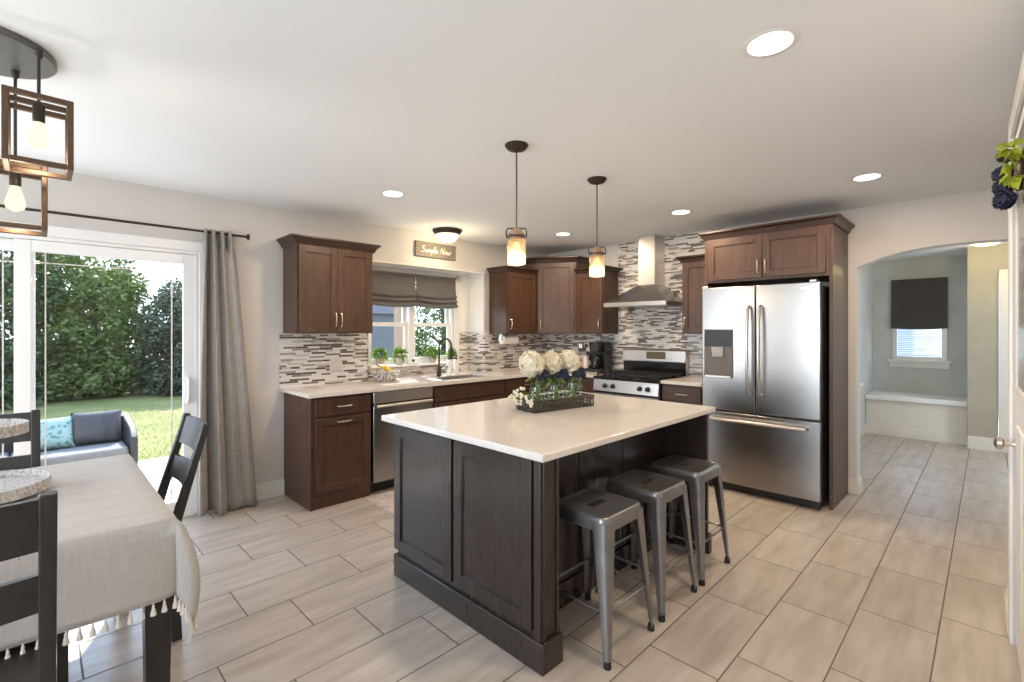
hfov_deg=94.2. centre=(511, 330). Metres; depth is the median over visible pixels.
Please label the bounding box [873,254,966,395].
wall
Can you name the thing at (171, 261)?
grille
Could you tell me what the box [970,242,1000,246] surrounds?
flush ceiling light
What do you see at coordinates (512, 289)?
upper cabinet
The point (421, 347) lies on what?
tree
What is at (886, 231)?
wall
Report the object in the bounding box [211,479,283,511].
baseboard
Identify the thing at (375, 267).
trim
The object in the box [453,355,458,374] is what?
soap bottle
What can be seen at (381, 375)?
fruit bowl
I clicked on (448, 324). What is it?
window
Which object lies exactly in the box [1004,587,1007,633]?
baseboard
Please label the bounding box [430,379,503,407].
base cabinet
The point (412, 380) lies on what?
countertop
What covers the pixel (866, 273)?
wall
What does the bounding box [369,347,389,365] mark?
potted plant
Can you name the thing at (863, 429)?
baseboard
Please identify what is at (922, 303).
roman shade
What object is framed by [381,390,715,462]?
island countertop
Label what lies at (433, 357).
potted plant
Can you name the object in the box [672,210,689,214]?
diffuser
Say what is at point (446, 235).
flush ceiling light
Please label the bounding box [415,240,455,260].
wall sign
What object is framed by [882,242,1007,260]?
ceiling
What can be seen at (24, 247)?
door
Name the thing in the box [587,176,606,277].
pendant lamp
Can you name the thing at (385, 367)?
banana bunch
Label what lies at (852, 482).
baseboard
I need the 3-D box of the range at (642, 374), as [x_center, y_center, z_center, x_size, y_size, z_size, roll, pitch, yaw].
[1.366,0.787,5.109,0.722,1.165,0.764,0,0,-45]
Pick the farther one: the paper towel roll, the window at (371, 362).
the paper towel roll
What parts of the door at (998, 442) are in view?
knob, casing, panel moulding, glass panel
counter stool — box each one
[559,488,654,670]
[596,469,696,622]
[644,455,729,585]
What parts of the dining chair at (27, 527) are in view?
rail, seat, post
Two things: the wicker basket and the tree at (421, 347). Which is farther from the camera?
the tree at (421, 347)
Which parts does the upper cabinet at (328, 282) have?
door, crown moulding, door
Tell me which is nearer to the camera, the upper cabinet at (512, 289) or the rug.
the rug
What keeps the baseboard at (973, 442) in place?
attached to the wall at (984, 264)
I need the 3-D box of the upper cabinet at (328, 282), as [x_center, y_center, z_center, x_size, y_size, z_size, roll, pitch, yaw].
[-1.591,-0.373,4.173,0.782,0.797,0.360,0,0,-45]
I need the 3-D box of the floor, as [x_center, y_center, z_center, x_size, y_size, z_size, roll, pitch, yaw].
[0.804,1.460,2.877,12.800,0.120,6.140,0,0,-45]
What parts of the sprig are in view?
stem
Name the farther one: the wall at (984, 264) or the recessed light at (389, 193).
the wall at (984, 264)
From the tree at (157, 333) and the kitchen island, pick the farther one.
the tree at (157, 333)
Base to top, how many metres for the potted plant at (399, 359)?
0.206 m
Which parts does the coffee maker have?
silver lid, water tank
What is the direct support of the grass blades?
on the lawn
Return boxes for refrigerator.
[702,279,828,509]
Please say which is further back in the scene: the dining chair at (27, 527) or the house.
the house
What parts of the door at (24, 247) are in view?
fixed panel, handle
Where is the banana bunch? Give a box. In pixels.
[377,364,391,370]
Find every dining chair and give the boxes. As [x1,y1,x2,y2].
[0,409,40,470]
[0,490,57,681]
[57,413,209,681]
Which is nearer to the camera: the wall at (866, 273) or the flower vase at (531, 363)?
the flower vase at (531, 363)
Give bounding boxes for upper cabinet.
[276,233,380,333]
[486,265,538,333]
[516,256,593,333]
[574,265,621,333]
[675,254,704,333]
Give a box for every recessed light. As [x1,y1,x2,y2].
[380,190,405,196]
[554,232,571,235]
[670,209,691,214]
[741,27,800,57]
[850,173,884,181]
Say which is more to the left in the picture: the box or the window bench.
the box
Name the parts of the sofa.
backrest, arm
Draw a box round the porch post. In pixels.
[394,307,402,354]
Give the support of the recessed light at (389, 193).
in the ceiling at (319, 107)
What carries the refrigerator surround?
on the floor
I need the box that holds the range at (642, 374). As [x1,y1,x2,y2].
[593,348,688,400]
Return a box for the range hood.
[604,234,681,308]
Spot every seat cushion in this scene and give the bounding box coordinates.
[0,452,9,456]
[11,441,128,465]
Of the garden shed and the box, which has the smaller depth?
the box
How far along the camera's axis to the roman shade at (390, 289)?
5.05 m
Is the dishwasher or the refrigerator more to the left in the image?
the dishwasher
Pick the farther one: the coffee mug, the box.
the coffee mug
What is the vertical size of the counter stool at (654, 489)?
0.600 m
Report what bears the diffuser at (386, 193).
attached to the recessed light at (389, 193)
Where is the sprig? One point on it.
(520, 394)
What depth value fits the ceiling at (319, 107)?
2.19 m
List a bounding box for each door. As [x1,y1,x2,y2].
[0,220,210,516]
[993,52,1023,681]
[999,269,1007,452]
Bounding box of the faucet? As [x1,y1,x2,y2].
[436,338,452,376]
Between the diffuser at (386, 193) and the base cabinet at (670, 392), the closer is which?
the diffuser at (386, 193)
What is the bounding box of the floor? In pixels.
[56,433,1021,681]
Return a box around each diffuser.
[383,191,402,196]
[556,233,569,235]
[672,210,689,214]
[748,31,792,55]
[854,174,880,180]
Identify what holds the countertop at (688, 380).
on the base cabinet at (670, 392)
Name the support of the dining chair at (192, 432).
on the floor
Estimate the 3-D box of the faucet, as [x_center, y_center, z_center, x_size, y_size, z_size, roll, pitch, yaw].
[-0.700,0.280,5.030,0.188,0.410,0.111,0,0,15]
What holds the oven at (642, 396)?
in the range at (642, 374)
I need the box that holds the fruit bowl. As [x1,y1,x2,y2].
[371,369,399,381]
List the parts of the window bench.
seat, panel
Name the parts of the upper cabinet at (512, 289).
crown moulding, door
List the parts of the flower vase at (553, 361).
stem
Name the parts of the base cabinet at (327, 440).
drawer, door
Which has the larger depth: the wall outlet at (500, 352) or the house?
the house
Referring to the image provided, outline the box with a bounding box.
[409,358,418,363]
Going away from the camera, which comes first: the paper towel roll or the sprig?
the sprig
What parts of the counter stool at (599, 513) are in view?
leg, seat, leg, leg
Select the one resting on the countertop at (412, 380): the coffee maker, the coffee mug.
the coffee maker
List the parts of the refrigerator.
door, door handle, drawer handle, door handle, freezer drawer, door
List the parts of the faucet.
spout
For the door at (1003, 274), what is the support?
in the wall at (984, 264)
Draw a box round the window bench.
[865,390,966,445]
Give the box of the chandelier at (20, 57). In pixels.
[0,26,73,236]
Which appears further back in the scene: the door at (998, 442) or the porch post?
the porch post
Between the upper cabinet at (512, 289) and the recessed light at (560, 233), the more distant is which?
the upper cabinet at (512, 289)
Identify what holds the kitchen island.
on the floor
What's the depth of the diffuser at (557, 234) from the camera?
5.13 m
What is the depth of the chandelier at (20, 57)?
1.74 m
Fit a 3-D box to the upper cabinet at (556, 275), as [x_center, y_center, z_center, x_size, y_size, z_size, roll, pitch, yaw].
[0.541,-0.430,6.007,0.633,0.940,0.755,0,0,-45]
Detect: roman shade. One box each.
[373,270,417,306]
[416,274,457,308]
[891,277,947,329]
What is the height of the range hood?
0.783 m
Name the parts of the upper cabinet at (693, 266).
crown moulding, door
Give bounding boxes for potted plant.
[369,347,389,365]
[392,346,408,364]
[424,347,437,362]
[445,348,457,361]
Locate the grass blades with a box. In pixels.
[40,402,181,460]
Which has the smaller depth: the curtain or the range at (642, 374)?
the curtain
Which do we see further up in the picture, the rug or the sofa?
the sofa
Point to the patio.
(153, 469)
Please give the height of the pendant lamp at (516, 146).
0.674 m
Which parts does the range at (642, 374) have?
control panel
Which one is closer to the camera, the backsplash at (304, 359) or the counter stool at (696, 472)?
the counter stool at (696, 472)
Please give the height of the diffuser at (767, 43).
0.003 m
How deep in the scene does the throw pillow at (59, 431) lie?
4.38 m
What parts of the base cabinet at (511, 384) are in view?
drawer, door, drawer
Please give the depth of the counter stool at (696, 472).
2.80 m
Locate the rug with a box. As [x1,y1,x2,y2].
[365,490,393,513]
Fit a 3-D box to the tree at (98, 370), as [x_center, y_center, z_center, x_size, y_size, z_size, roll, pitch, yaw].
[-10.484,-0.193,11.964,2.379,3.828,2.348,0,0,-23]
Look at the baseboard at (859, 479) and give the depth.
4.06 m
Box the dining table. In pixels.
[142,596,171,681]
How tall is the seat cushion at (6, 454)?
0.135 m
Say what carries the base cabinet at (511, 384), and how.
on the floor
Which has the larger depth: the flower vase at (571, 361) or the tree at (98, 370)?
the tree at (98, 370)
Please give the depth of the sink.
5.11 m
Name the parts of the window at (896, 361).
sill, frame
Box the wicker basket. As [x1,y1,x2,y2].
[516,392,594,413]
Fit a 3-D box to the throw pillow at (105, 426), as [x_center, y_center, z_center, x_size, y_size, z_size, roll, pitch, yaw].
[-4.031,0.941,4.622,0.385,0.304,0.177,0,0,-45]
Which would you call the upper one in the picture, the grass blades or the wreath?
the wreath
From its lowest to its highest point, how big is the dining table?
0.752 m
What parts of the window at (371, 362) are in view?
sash, sash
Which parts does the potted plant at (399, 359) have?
pot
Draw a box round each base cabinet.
[284,392,370,511]
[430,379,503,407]
[504,374,595,397]
[662,384,701,404]
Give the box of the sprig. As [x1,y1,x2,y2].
[508,387,537,407]
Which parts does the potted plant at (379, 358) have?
pot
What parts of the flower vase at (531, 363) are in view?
stem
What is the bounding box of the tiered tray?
[0,419,51,503]
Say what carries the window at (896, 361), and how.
in the wall at (952, 381)
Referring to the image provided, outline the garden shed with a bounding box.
[371,305,393,358]
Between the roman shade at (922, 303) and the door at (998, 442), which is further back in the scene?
the roman shade at (922, 303)
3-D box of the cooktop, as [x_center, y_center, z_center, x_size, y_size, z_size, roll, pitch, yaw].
[1.374,0.505,5.117,0.630,0.026,0.764,0,0,-45]
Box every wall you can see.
[0,168,547,513]
[548,189,1007,478]
[860,264,872,426]
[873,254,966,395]
[967,243,1007,437]
[1009,47,1023,644]
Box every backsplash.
[279,332,548,387]
[549,227,730,376]
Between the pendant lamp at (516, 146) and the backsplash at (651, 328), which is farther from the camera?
the backsplash at (651, 328)
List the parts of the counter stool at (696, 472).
leg, leg, seat, leg, leg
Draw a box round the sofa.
[0,412,137,465]
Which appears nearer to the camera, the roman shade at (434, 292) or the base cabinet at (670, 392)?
the base cabinet at (670, 392)
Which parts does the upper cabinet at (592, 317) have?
door, crown moulding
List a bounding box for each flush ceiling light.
[433,227,461,243]
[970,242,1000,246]
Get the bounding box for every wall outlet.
[330,358,341,370]
[498,350,502,359]
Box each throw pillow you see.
[40,416,75,450]
[70,409,121,445]
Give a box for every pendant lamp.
[505,140,527,265]
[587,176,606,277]
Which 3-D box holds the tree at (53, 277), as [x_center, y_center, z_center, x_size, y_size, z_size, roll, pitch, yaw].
[-11.349,-0.529,10.130,2.708,4.498,2.470,0,0,-30]
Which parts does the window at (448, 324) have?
sash, sash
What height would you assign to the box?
0.066 m
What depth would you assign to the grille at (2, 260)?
2.96 m
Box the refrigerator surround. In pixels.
[697,213,854,510]
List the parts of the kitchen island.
panel, panel, corner trim, moulding, panel, panel, panel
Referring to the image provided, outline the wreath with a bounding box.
[991,138,1023,210]
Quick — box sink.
[428,374,487,380]
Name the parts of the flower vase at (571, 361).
stem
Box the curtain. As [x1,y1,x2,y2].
[199,228,256,516]
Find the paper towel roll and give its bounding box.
[498,334,518,343]
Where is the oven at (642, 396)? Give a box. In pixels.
[594,392,659,400]
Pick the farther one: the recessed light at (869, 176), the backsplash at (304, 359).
the backsplash at (304, 359)
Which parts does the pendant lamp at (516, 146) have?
cord, bulb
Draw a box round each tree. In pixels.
[0,250,68,408]
[0,253,148,386]
[35,254,150,400]
[125,276,181,395]
[144,279,181,366]
[393,282,445,356]
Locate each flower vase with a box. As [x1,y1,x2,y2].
[518,350,550,408]
[541,351,568,405]
[558,349,586,403]
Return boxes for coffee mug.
[583,355,589,367]
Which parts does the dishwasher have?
control panel, handle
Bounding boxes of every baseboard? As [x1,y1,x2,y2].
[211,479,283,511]
[848,477,856,494]
[856,475,861,494]
[860,423,866,437]
[967,435,998,451]
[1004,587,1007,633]
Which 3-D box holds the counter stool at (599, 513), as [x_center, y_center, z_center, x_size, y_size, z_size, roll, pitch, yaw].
[0.396,1.100,2.227,0.394,0.600,0.394,0,0,-45]
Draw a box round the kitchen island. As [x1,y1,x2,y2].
[381,390,715,676]
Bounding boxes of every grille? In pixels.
[0,250,13,456]
[31,253,182,501]
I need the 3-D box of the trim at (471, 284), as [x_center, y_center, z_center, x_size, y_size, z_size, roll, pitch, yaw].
[-0.962,-0.338,5.246,1.503,0.705,0.269,0,0,-45]
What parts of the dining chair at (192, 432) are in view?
leg, post, post, rail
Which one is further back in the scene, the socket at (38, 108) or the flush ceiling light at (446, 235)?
the flush ceiling light at (446, 235)
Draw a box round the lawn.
[0,347,440,460]
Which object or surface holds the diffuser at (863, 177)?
attached to the recessed light at (869, 176)
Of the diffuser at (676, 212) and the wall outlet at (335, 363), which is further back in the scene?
the wall outlet at (335, 363)
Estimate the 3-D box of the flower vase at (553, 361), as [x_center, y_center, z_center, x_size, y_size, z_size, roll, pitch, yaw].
[0.257,0.297,2.953,0.202,0.349,0.158,0,0,-45]
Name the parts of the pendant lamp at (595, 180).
cord, bulb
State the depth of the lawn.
9.91 m
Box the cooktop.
[593,375,683,383]
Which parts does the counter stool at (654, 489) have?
leg, leg, seat, leg, leg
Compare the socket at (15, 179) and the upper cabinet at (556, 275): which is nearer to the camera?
the socket at (15, 179)
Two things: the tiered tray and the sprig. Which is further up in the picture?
the sprig
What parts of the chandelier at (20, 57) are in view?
bulb, stem, lantern frame, lantern frame, stem, bulb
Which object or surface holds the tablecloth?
on the dining table
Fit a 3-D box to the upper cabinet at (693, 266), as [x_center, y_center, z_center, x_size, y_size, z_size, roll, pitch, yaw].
[1.919,-0.355,4.821,0.356,0.781,0.390,0,0,-45]
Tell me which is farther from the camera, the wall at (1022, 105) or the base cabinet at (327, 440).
the base cabinet at (327, 440)
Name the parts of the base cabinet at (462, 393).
door, door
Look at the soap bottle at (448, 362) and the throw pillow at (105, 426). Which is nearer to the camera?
the throw pillow at (105, 426)
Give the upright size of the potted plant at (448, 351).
0.160 m
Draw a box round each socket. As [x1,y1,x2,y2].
[9,171,21,186]
[32,102,44,123]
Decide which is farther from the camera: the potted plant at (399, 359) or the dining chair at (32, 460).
the potted plant at (399, 359)
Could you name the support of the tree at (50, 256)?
on the lawn
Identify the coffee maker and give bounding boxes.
[578,342,611,371]
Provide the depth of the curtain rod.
3.25 m
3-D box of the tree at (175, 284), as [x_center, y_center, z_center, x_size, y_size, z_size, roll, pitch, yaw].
[-10.670,-0.048,15.756,2.594,3.539,3.381,0,0,41]
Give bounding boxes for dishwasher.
[370,387,432,492]
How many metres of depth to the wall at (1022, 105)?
2.12 m
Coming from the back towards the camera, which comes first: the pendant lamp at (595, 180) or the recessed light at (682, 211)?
the recessed light at (682, 211)
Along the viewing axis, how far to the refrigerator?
3.89 m
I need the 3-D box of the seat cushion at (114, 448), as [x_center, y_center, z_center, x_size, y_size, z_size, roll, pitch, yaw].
[-4.076,1.163,4.402,0.780,0.135,0.570,0,0,-45]
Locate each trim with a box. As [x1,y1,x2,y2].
[368,265,461,368]
[373,260,483,331]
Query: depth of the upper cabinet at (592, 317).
5.62 m
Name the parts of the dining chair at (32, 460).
rail, post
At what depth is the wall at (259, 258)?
3.91 m
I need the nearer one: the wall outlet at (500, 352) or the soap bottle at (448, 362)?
the soap bottle at (448, 362)
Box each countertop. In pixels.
[280,368,604,398]
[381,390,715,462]
[660,376,701,386]
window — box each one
[368,307,407,365]
[414,277,452,362]
[887,328,951,368]
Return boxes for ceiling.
[0,0,1023,253]
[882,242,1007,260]
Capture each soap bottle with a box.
[446,356,451,375]
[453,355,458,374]
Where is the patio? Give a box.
[138,454,181,501]
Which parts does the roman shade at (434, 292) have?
head rail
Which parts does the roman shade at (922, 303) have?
head rail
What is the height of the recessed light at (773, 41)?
0.004 m
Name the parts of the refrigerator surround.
panel, door, crown moulding, door, panel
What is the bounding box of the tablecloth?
[0,454,200,658]
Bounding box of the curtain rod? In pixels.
[0,204,249,239]
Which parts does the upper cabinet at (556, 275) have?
crown moulding, door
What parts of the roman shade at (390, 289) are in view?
head rail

